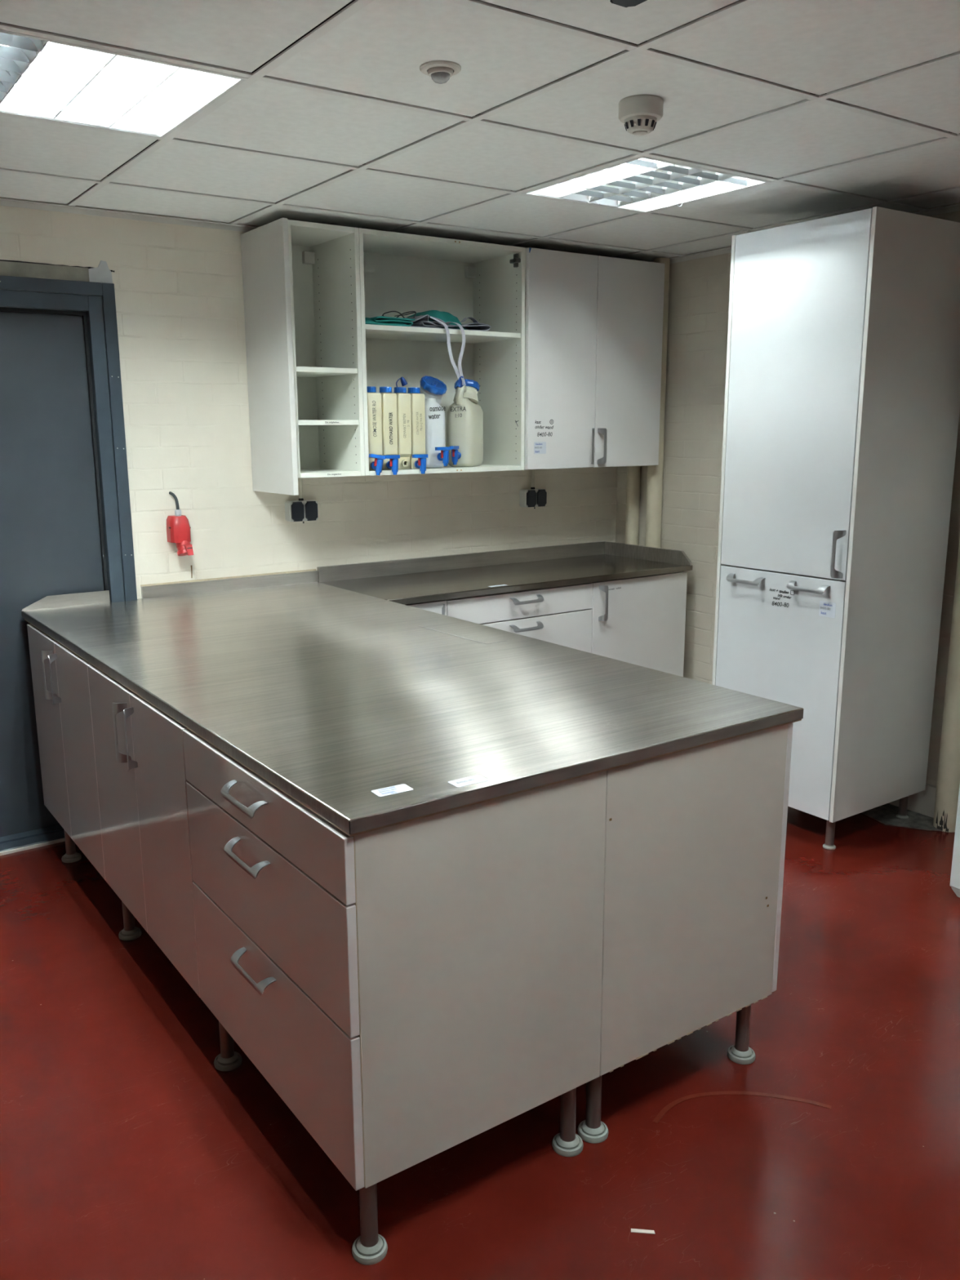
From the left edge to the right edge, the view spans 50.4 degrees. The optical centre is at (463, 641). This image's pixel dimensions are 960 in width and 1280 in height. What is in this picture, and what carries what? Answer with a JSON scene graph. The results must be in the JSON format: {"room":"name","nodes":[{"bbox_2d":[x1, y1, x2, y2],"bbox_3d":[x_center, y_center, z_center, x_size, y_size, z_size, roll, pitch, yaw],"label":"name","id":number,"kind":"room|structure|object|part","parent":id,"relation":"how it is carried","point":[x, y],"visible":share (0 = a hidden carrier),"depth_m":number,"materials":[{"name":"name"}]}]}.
{"room":"laboratory","nodes":[
{"label":"laboratory","id":0,"kind":"room"},
{"bbox_2d":[0,175,617,599],"bbox_3d":[-1.540,-0.561,3.824,5.945,2.600,0.206,-8,14,-34],"label":"wall","id":1,"kind":"structure","parent":0,"point":[179,289],"depth_m":4.03,"materials":[{"name":"beige brick"}]},
{"bbox_2d":[0,275,137,855],"bbox_3d":[-1.946,-0.207,3.490,1.620,2.048,0.200,-8,14,-34],"label":"door","id":2,"kind":"structure","parent":1,"relation":"in","point":[66,527],"depth_m":3.76,"materials":[{"name":"blue paint"}]},
{"bbox_3d":[-1.776,-0.239,3.641,1.161,2.048,0.120,-8,14,-34],"label":"frame","id":3,"kind":"part","parent":2,"relation":"part of","materials":[{"name":"blue paint"}]},
{"bbox_2d":[0,197,258,231],"bbox_3d":[-1.485,-1.513,3.535,5.545,0.020,0.022,-8,14,-34],"label":"trim","id":4,"kind":"structure","parent":1,"relation":"attached to","point":[3,202],"depth_m":3.71,"materials":[{"name":"white metal"}]},
{"bbox_2d":[166,491,193,555],"bbox_3d":[-1.107,-0.459,3.976,0.082,0.252,0.100,-8,14,-34],"label":"socket","id":5,"kind":"object","parent":1,"relation":"attached to","point":[178,527],"visible":1,"depth_m":3.97,"materials":[{"name":"red plastic"}]},
{"bbox_2d":[284,478,318,523],"bbox_3d":[-0.678,-0.598,4.269,0.132,0.203,0.057,-8,14,-34],"label":"double socket","id":6,"kind":"object","parent":1,"relation":"attached to","point":[300,510],"visible":0.94,"depth_m":4.26,"materials":[{"name":"grey plastic"}]},
{"bbox_2d":[240,217,364,495],"bbox_3d":[-0.624,-1.089,4.000,0.321,0.988,0.386,-8,14,-34],"label":"upper cabinet","id":7,"kind":"object","parent":1,"relation":"attached to","point":[324,258],"depth_m":3.98,"materials":[{"name":"white laminate"}]},
{"bbox_3d":[-0.748,-1.070,3.917,0.020,0.988,0.386,-8,14,-34],"label":"cover panel","id":8,"kind":"part","parent":7,"relation":"part of","materials":[{"name":"white laminate"}]},
{"bbox_2d":[296,366,357,377],"bbox_3d":[-0.619,-1.063,4.019,0.261,0.019,0.350,-8,14,-34],"label":"shelf","id":9,"kind":"object","parent":7,"relation":"attached to","point":[301,371],"depth_m":3.93,"materials":[{"name":"white plastic"}]},
{"bbox_2d":[297,419,358,425],"bbox_3d":[-0.618,-0.872,4.059,0.261,0.019,0.350,-8,14,-34],"label":"shelf","id":10,"kind":"object","parent":7,"relation":"attached to","point":[300,422],"depth_m":3.93,"materials":[{"name":"white laminate"}]},
{"bbox_2d":[358,227,525,475],"bbox_3d":[-0.160,-1.187,4.300,0.798,0.925,0.397,-8,14,-34],"label":"upper cabinet","id":11,"kind":"object","parent":1,"relation":"attached to","point":[402,273],"depth_m":4.42,"materials":[{"name":"white laminate"}]},
{"bbox_2d":[366,386,385,475],"bbox_3d":[-0.431,-0.860,4.161,0.080,0.347,0.354,-8,14,-34],"label":"jerrycan","id":12,"kind":"object","parent":11,"relation":"in","point":[376,458],"visible":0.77,"depth_m":4.05,"materials":[{"name":"plastic"}]},
{"bbox_2d":[368,453,385,475],"bbox_3d":[-0.352,-0.706,4.062,0.063,0.086,0.054,-8,14,-34],"label":"tap","id":13,"kind":"object","parent":12,"relation":"on","point":[375,460],"depth_m":4.05,"materials":[{"name":"blue plastic"}]},
{"bbox_2d":[379,386,399,475],"bbox_3d":[-0.374,-0.869,4.200,0.084,0.346,0.354,-8,14,-34],"label":"jerrycan","id":14,"kind":"object","parent":11,"relation":"in","point":[388,400],"visible":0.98,"depth_m":4.09,"materials":[{"name":"plastic"}]},
{"bbox_2d":[384,454,399,475],"bbox_3d":[-0.297,-0.712,4.101,0.062,0.078,0.054,-8,14,-34],"label":"tap","id":15,"kind":"object","parent":14,"relation":"on","point":[391,461],"depth_m":4.09,"materials":[{"name":"blue plastic"}]},
{"bbox_3d":[-0.372,-1.285,4.120,0.228,0.037,0.298,-8,14,-34],"label":"folded apron","id":16,"kind":"part","parent":11,"relation":"part of","materials":[{"name":"green fabric"}]},
{"bbox_2d":[382,311,416,318],"bbox_3d":[-0.289,-1.328,4.161,0.160,0.040,0.134,-8,14,-34],"label":"spectacles","id":17,"kind":"object","parent":11,"relation":"on","point":[401,314],"visible":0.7,"depth_m":4.12,"materials":[{"name":"black plastic"}]},
{"bbox_2d":[394,376,412,469],"bbox_3d":[-0.324,-0.911,4.255,0.062,0.369,0.309,-8,14,-34],"label":"jerrycan","id":18,"kind":"object","parent":11,"relation":"in","point":[403,400],"visible":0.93,"depth_m":4.13,"materials":[{"name":"plastic"}]},
{"bbox_2d":[408,386,427,473],"bbox_3d":[-0.264,-0.885,4.274,0.083,0.346,0.354,-8,14,-34],"label":"jerrycan","id":19,"kind":"object","parent":11,"relation":"in","point":[418,457],"visible":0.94,"depth_m":4.17,"materials":[{"name":"plastic"}]},
{"bbox_2d":[412,453,427,473],"bbox_3d":[-0.186,-0.728,4.175,0.062,0.078,0.054,-8,14,-34],"label":"tap","id":20,"kind":"object","parent":19,"relation":"on","point":[419,460],"depth_m":4.16,"materials":[{"name":"blue plastic"}]},
{"bbox_2d":[419,375,450,468],"bbox_3d":[-0.155,-0.930,4.315,0.139,0.380,0.308,-8,14,-34],"label":"jerrycan","id":21,"kind":"object","parent":11,"relation":"in","point":[433,388],"visible":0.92,"depth_m":4.23,"materials":[{"name":"white plastic"}]},
{"bbox_2d":[435,446,450,466],"bbox_3d":[-0.095,-0.769,4.232,0.062,0.078,0.054,-8,14,-34],"label":"tap","id":22,"kind":"object","parent":21,"relation":"on","point":[442,453],"depth_m":4.22,"materials":[{"name":"blue plastic"}]},
{"bbox_3d":[-0.125,-1.345,4.286,0.233,0.084,0.232,-8,14,-34],"label":"bundled apron","id":23,"kind":"part","parent":11,"relation":"part of","materials":[{"name":"fabric"}]},
{"bbox_2d":[364,324,520,343],"bbox_3d":[-0.169,-1.293,4.290,0.761,0.019,0.350,-8,14,-34],"label":"shelf","id":24,"kind":"object","parent":11,"relation":"attached to","point":[375,334],"depth_m":4.30,"materials":[{"name":"white plastic"}]},
{"bbox_3d":[-0.132,-1.228,4.282,0.429,0.320,0.350,-8,14,-34],"label":"folded apron","id":25,"kind":"part","parent":11,"relation":"part of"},
{"bbox_2d":[447,378,483,466],"bbox_3d":[-0.005,-0.945,4.402,0.116,0.370,0.296,3,12,16],"label":"plastic bottle","id":26,"kind":"object","parent":11,"relation":"in","point":[464,415],"visible":0.92,"depth_m":4.36,"materials":[{"name":"beige plastic"}]},
{"bbox_2d":[449,445,461,464],"bbox_3d":[-0.039,-0.793,4.336,0.083,0.078,0.073,-8,14,-34],"label":"tap","id":27,"kind":"object","parent":26,"relation":"on","point":[455,451],"depth_m":4.33,"materials":[{"name":"blue plastic"}]},
{"bbox_3d":[-0.010,-1.059,4.365,0.031,0.088,0.088,3,12,16],"label":"carry handle","id":28,"kind":"part","parent":26,"relation":"part of","materials":[{"name":"beige plastic"}]},
{"bbox_3d":[0.218,-1.613,4.310,0.024,0.053,0.050,-8,14,-34],"label":"hinge plate","id":29,"kind":"part","parent":11,"relation":"part of","materials":[{"name":"silver metal"}]},
{"bbox_2d":[519,469,546,508],"bbox_3d":[0.341,-0.749,4.957,0.132,0.203,0.057,-8,14,-34],"label":"double socket","id":30,"kind":"object","parent":1,"relation":"attached to","point":[532,497],"visible":0.95,"depth_m":4.94,"materials":[{"name":"black plastic"}]},
{"bbox_2d":[524,247,664,470],"bbox_3d":[0.506,-1.282,4.737,0.800,0.925,0.418,-8,14,-34],"label":"upper cabinet","id":31,"kind":"object","parent":1,"relation":"attached to","point":[593,324],"visible":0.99,"depth_m":4.57,"materials":[{"name":"white laminate"}]},
{"bbox_3d":[0.431,-1.230,4.487,0.388,0.921,0.019,-8,14,-34],"label":"door","id":32,"kind":"part","parent":31,"relation":"part of","materials":[{"name":"white paint"}]},
{"bbox_3d":[0.588,-0.889,4.632,0.011,0.160,0.043,1,12,7],"label":"handle","id":33,"kind":"part","parent":31,"relation":"part of","materials":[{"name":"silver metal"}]},
{"bbox_3d":[0.632,-0.895,4.662,0.043,0.160,0.011,3,12,14],"label":"handle","id":34,"kind":"part","parent":31,"relation":"part of","materials":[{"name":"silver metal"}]},
{"bbox_3d":[0.761,-1.279,4.710,0.410,0.921,0.019,-8,14,-34],"label":"door","id":35,"kind":"part","parent":31,"relation":"part of","materials":[{"name":"white paint"}]},
{"bbox_2d":[0,803,959,1279],"bbox_3d":[0.713,1.388,0.914,5.945,0.064,8.700,-8,14,-34],"label":"floor","id":36,"kind":"structure","parent":0,"point":[833,1153],"depth_m":2.24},
{"bbox_2d":[26,623,105,879],"bbox_3d":[-1.103,0.382,3.568,0.625,0.852,0.801,-8,14,-34],"label":"base cabinet","id":37,"kind":"object","parent":36,"relation":"on","point":[60,676],"visible":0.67,"depth_m":3.35,"materials":[{"name":"white plastic"}]},
{"bbox_3d":[-1.374,0.110,3.370,0.043,0.165,0.011,1,12,7],"label":"handle","id":38,"kind":"part","parent":37,"relation":"part of","materials":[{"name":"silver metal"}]},
{"bbox_3d":[-1.441,0.304,3.563,0.018,0.684,0.397,-8,14,-34],"label":"door","id":39,"kind":"part","parent":37,"relation":"part of","materials":[{"name":"white paint"}]},
{"bbox_3d":[-1.330,0.122,3.309,0.011,0.165,0.043,3,12,14],"label":"handle","id":40,"kind":"part","parent":37,"relation":"part of","materials":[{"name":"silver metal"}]},
{"bbox_3d":[-1.427,0.706,3.689,0.033,0.149,0.033,-8,14,-34],"label":"leg","id":41,"kind":"part","parent":37,"relation":"part of","materials":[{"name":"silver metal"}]},
{"bbox_3d":[-1.214,0.370,3.240,0.018,0.684,0.397,-8,14,-34],"label":"door","id":42,"kind":"part","parent":37,"relation":"part of","materials":[{"name":"white paint"}]},
{"bbox_2d":[87,664,199,997],"bbox_3d":[-0.646,0.514,2.920,0.625,0.852,0.809,-8,14,-34],"label":"base cabinet","id":43,"kind":"object","parent":36,"relation":"on","point":[140,753],"visible":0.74,"depth_m":2.69,"materials":[{"name":"white laminate"}]},
{"bbox_3d":[-0.984,0.436,2.915,0.018,0.684,0.404,-8,14,-34],"label":"door","id":44,"kind":"part","parent":43,"relation":"part of","materials":[{"name":"white paint"}]},
{"bbox_3d":[-0.915,0.242,2.720,0.043,0.165,0.011,1,12,7],"label":"handle","id":45,"kind":"part","parent":43,"relation":"part of","materials":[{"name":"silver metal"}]},
{"bbox_3d":[-1.029,0.821,3.124,0.033,0.149,0.033,-8,14,-34],"label":"leg","id":46,"kind":"part","parent":43,"relation":"part of","materials":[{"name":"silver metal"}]},
{"bbox_3d":[-0.872,0.255,2.658,0.011,0.165,0.043,3,12,14],"label":"handle","id":47,"kind":"part","parent":43,"relation":"part of","materials":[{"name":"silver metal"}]},
{"bbox_3d":[-0.754,0.503,2.589,0.018,0.684,0.400,-8,14,-34],"label":"door","id":48,"kind":"part","parent":43,"relation":"part of","materials":[{"name":"white paint"}]},
{"bbox_2d":[182,728,606,1265],"bbox_3d":[-0.189,0.647,2.271,0.625,0.852,0.798,-8,14,-34],"label":"base cabinet","id":49,"kind":"object","parent":36,"relation":"on","point":[410,991],"visible":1,"depth_m":1.95,"materials":[{"name":"white laminate"}]},
{"bbox_3d":[-0.580,0.951,2.488,0.033,0.149,0.033,-8,14,-34],"label":"leg","id":50,"kind":"part","parent":49,"relation":"part of","materials":[{"name":"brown metal"}]},
{"bbox_3d":[-0.440,0.315,2.037,0.032,0.029,0.165,-8,14,-34],"label":"handle","id":51,"kind":"part","parent":49,"relation":"part of","materials":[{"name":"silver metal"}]},
{"bbox_3d":[-0.439,0.438,2.062,0.032,0.029,0.165,-8,14,-34],"label":"handle","id":52,"kind":"part","parent":49,"relation":"part of","materials":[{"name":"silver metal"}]},
{"bbox_3d":[-0.438,0.684,2.114,0.032,0.029,0.165,-8,14,-34],"label":"handle","id":53,"kind":"part","parent":49,"relation":"part of","materials":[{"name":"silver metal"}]},
{"bbox_3d":[-0.417,0.326,2.050,0.018,0.121,0.788,-8,14,-34],"label":"drawer","id":54,"kind":"part","parent":49,"relation":"part of","materials":[{"name":"white paint"}]},
{"bbox_3d":[-0.416,0.511,2.089,0.018,0.248,0.788,-8,14,-34],"label":"drawer","id":55,"kind":"part","parent":49,"relation":"part of","materials":[{"name":"white laminate"}]},
{"bbox_3d":[-0.414,0.785,2.146,0.018,0.305,0.788,-8,14,-34],"label":"drawer","id":56,"kind":"part","parent":49,"relation":"part of","materials":[{"name":"white laminate"}]},
{"bbox_3d":[-0.178,1.069,1.911,0.033,0.149,0.033,-8,14,-34],"label":"leg","id":57,"kind":"part","parent":49,"relation":"part of","materials":[{"name":"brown metal"}]},
{"bbox_3d":[0.224,1.008,2.189,0.033,0.149,0.033,-8,14,-34],"label":"leg","id":58,"kind":"part","parent":49,"relation":"part of","materials":[{"name":"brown metal"}]},
{"bbox_2d":[403,600,446,615],"bbox_3d":[-0.328,0.221,4.313,0.261,0.852,0.614,-8,14,-34],"label":"base cabinet","id":59,"kind":"object","parent":36,"relation":"on","point":[439,606],"visible":0.09,"depth_m":4.04,"materials":[{"name":"white plastic"}]},
{"bbox_3d":[-0.078,-0.068,4.066,0.011,0.160,0.043,1,12,7],"label":"handle","id":60,"kind":"part","parent":59,"relation":"part of","materials":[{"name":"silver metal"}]},
{"bbox_2d":[444,582,592,653],"bbox_3d":[0.100,0.158,4.601,0.776,0.852,0.614,-8,14,-34],"label":"base cabinet","id":61,"kind":"object","parent":36,"relation":"on","point":[562,615],"visible":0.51,"depth_m":4.36,"materials":[{"name":"white plastic"}]},
{"bbox_2d":[316,541,692,604],"bbox_3d":[0.221,-0.330,4.610,1.673,0.086,0.616,-8,14,-34],"label":"countertop","id":62,"kind":"structure","parent":61,"relation":"on","point":[428,579],"depth_m":4.63,"materials":[{"name":"metal"}]},
{"bbox_3d":[0.248,-0.157,4.312,0.774,0.112,0.018,-8,14,-34],"label":"drawer","id":63,"kind":"part","parent":61,"relation":"part of","materials":[{"name":"white paint"}]},
{"bbox_3d":[0.266,-0.176,4.289,0.160,0.029,0.032,-8,14,-34],"label":"handle","id":64,"kind":"part","parent":61,"relation":"part of","materials":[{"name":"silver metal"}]},
{"bbox_3d":[0.267,-0.062,4.313,0.160,0.029,0.032,-8,14,-34],"label":"handle","id":65,"kind":"part","parent":61,"relation":"part of","materials":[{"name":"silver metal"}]},
{"bbox_3d":[0.250,0.028,4.351,0.774,0.258,0.018,-8,14,-34],"label":"drawer","id":66,"kind":"part","parent":61,"relation":"part of","materials":[{"name":"white paint"}]},
{"bbox_2d":[625,466,640,545],"bbox_3d":[0.857,-0.704,5.160,0.068,2.300,0.068,-8,14,-34],"label":"pipe","id":67,"kind":"object","parent":36,"relation":"on","point":[633,473],"visible":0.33,"depth_m":5.14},
{"bbox_2d":[590,571,687,676],"bbox_3d":[0.665,0.074,4.983,0.595,0.852,0.614,-8,14,-34],"label":"base cabinet","id":68,"kind":"object","parent":36,"relation":"on","point":[639,620],"visible":0.39,"depth_m":4.72,"materials":[{"name":"white plastic"}]},
{"bbox_3d":[0.622,-0.172,4.538,0.043,0.160,0.011,3,12,14],"label":"handle","id":69,"kind":"part","parent":68,"relation":"part of","materials":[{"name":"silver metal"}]},
{"bbox_2d":[631,1228,654,1234],"bbox_3d":[0.346,1.140,1.971,0.046,0.001,0.008,1,12,6],"label":"chip","id":70,"kind":"object","parent":36,"relation":"on","point":[633,1230],"visible":1,"depth_m":1.97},
{"bbox_2d":[644,257,670,547],"bbox_3d":[0.942,-0.679,5.039,0.076,2.300,0.076,-8,14,-34],"label":"pipe","id":71,"kind":"object","parent":36,"relation":"on","point":[655,473],"visible":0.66,"depth_m":4.97,"materials":[{"name":"beige metal"}]},
{"bbox_2d":[577,723,792,1143],"bbox_3d":[0.310,0.572,2.611,0.638,0.852,0.793,-8,14,-34],"label":"base cabinet","id":72,"kind":"object","parent":36,"relation":"on","point":[695,837],"visible":0.36,"depth_m":2.26,"materials":[{"name":"white laminate"}]},
{"bbox_2d":[21,570,803,836],"bbox_3d":[-0.414,0.011,3.051,1.200,0.076,2.519,-8,14,-34],"label":"countertop","id":73,"kind":"structure","parent":72,"relation":"on","point":[369,713],"depth_m":2.50,"materials":[{"name":"metal"}]},
{"bbox_3d":[0.284,0.999,2.230,0.033,0.149,0.033,-8,14,-34],"label":"leg","id":74,"kind":"part","parent":72,"relation":"part of","materials":[{"name":"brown metal"}]},
{"bbox_3d":[0.685,0.940,2.500,0.033,0.149,0.033,-8,14,-34],"label":"leg","id":75,"kind":"part","parent":72,"relation":"part of","materials":[{"name":"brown metal"}]},
{"bbox_3d":[0.650,0.492,2.592,0.018,0.684,0.392,-8,14,-34],"label":"door","id":76,"kind":"part","parent":72,"relation":"part of","materials":[{"name":"white paint"}]},
{"bbox_2d":[711,206,959,849],"bbox_3d":[1.382,-0.389,3.862,0.617,2.207,0.591,-8,14,-34],"label":"tall cabinet","id":77,"kind":"object","parent":36,"relation":"on","point":[842,406],"visible":0.98,"depth_m":3.62,"materials":[{"name":"white paint"}]},
{"bbox_3d":[1.062,-0.235,3.844,0.032,0.029,0.160,-8,14,-34],"label":"handle","id":78,"kind":"part","parent":77,"relation":"part of","materials":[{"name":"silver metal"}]},
{"bbox_3d":[1.166,0.175,3.826,0.019,0.870,0.555,-8,14,-34],"label":"door","id":79,"kind":"part","parent":77,"relation":"part of","materials":[{"name":"white paint"}]},
{"bbox_3d":[1.159,-0.845,3.612,0.019,1.204,0.555,-8,14,-34],"label":"door","id":80,"kind":"part","parent":77,"relation":"part of","materials":[{"name":"white paint"}]},
{"bbox_3d":[1.221,-0.194,3.617,0.032,0.029,0.160,-8,14,-34],"label":"handle","id":81,"kind":"part","parent":77,"relation":"part of","materials":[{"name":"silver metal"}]},
{"bbox_3d":[1.349,0.692,3.749,0.031,0.114,0.031,-8,14,-34],"label":"leg","id":82,"kind":"part","parent":77,"relation":"part of","materials":[{"name":"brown metal"}]},
{"bbox_3d":[1.284,-0.299,3.495,0.043,0.165,0.011,1,12,7],"label":"handle","id":83,"kind":"part","parent":77,"relation":"part of","materials":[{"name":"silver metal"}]},
{"bbox_3d":[1.740,0.631,4.031,0.031,0.114,0.031,-8,14,-34],"label":"leg","id":84,"kind":"part","parent":77,"relation":"part of","materials":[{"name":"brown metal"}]},
{"bbox_2d":[933,537,959,832],"bbox_3d":[1.858,-0.407,3.706,0.094,2.300,0.094,-8,14,-34],"label":"pipe","id":85,"kind":"object","parent":36,"relation":"on","point":[948,768],"visible":0.93,"depth_m":3.84,"materials":[{"name":"beige metal"}]},
{"bbox_2d":[950,784,959,897],"bbox_3d":[2.015,0.420,3.169,0.633,0.900,0.614,-8,14,-34],"label":"appliance","id":86,"kind":"object","parent":36,"relation":"on","point":[955,870],"visible":1,"depth_m":3.29,"materials":[{"name":"white metal"}]},
{"bbox_2d":[0,0,959,261],"bbox_3d":[0.782,-0.944,0.301,5.945,0.160,8.400,-8,14,-34],"label":"ceiling","id":87,"kind":"structure","parent":0,"point":[844,106],"depth_m":2.61,"materials":[{"name":"tile"}]},
{"bbox_2d":[0,22,247,138],"bbox_3d":[-0.889,-1.326,2.364,0.578,0.088,0.578,-8,14,-34],"label":"recessed light","id":88,"kind":"object","parent":87,"relation":"in","point":[42,78],"visible":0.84,"depth_m":2.38,"materials":[{"name":"white plastic"}]},
{"bbox_2d":[419,60,461,84],"bbox_3d":[-0.051,-1.253,2.255,0.092,0.032,0.092,-8,14,-34],"label":"sensor","id":89,"kind":"object","parent":87,"relation":"attached to","point":[440,72],"visible":1,"depth_m":2.24,"materials":[{"name":"white plastic"}]},
{"bbox_2d":[609,0,647,7],"bbox_3d":[0.269,-1.126,1.719,0.132,0.057,0.094,-8,14,-34],"label":"smoke detector","id":90,"kind":"object","parent":87,"relation":"attached to","point":[625,3],"visible":1,"depth_m":1.76,"materials":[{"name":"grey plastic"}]},
{"bbox_2d":[618,94,663,135],"bbox_3d":[0.434,-1.286,2.501,0.108,0.074,0.108,-8,14,-34],"label":"smoke detector","id":91,"kind":"object","parent":87,"relation":"attached to","point":[640,113],"visible":1,"depth_m":2.47,"materials":[{"name":"white plastic"}]},
{"bbox_2d":[521,149,771,213],"bbox_3d":[0.596,-1.546,3.366,0.578,0.088,0.578,-8,14,-34],"label":"recessed light","id":92,"kind":"object","parent":87,"relation":"in","point":[642,184],"visible":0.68,"depth_m":3.39,"materials":[{"name":"white metal"}]},
{"bbox_2d":[615,202,959,786],"bbox_3d":[3.095,-0.253,2.197,0.200,2.600,8.200,-8,14,-34],"label":"wall","id":93,"kind":"structure","parent":0,"point":[699,294],"depth_m":4.81,"materials":[{"name":"beige brick"}]},
{"bbox_2d":[652,203,959,263],"bbox_3d":[3.054,-1.192,1.853,0.022,0.020,8.000,-8,14,-34],"label":"trim","id":94,"kind":"structure","parent":93,"relation":"attached to","point":[955,207],"depth_m":4.53,"materials":[{"name":"white metal"}]},
{"bbox_2d":[888,783,936,817],"bbox_3d":[1.385,0.496,4.698,0.020,0.126,2.030,-8,14,-34],"label":"baseboard","id":95,"kind":"structure","parent":93,"relation":"attached to","point":[922,802],"depth_m":4.05,"materials":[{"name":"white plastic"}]}
]}

